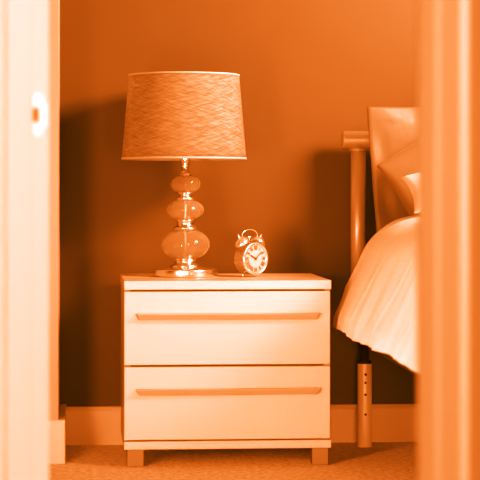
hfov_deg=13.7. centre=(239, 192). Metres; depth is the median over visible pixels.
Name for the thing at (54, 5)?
wall
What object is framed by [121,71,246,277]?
table lamp
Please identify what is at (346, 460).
floor
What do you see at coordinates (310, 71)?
wall
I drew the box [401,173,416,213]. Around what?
pillow
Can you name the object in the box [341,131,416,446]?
bed
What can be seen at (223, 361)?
nightstand
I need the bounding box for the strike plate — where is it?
[32,93,48,135]
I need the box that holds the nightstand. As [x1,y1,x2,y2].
[120,273,330,466]
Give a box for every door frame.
[0,0,48,479]
[417,0,468,479]
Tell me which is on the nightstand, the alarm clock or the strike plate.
the alarm clock
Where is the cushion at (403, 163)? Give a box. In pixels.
[377,141,416,215]
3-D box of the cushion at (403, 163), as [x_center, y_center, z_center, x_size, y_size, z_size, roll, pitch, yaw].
[0.602,-0.097,5.426,0.467,0.403,0.083,0,0,-2]
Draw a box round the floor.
[49,442,416,479]
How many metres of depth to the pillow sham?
5.51 m
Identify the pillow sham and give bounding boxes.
[367,107,416,232]
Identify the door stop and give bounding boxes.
[5,0,30,479]
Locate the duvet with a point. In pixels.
(377, 308)
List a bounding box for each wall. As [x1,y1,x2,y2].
[49,0,59,419]
[60,0,416,406]
[469,0,479,479]
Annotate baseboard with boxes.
[49,404,416,463]
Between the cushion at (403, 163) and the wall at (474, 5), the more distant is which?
the cushion at (403, 163)
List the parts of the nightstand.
panel, leg, panel, panel, drawer, drawer, handle, handle, leg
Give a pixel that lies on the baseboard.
(90, 425)
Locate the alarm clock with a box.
[234,229,267,276]
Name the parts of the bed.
headboard rail, headboard post, leg, leg stem, frame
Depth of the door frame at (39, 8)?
2.87 m
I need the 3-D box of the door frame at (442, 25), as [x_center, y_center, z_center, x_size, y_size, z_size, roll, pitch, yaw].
[0.230,-0.345,2.289,0.064,2.110,0.016,0,0,40]
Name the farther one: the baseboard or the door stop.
the baseboard
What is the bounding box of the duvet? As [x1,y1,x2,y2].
[332,215,416,372]

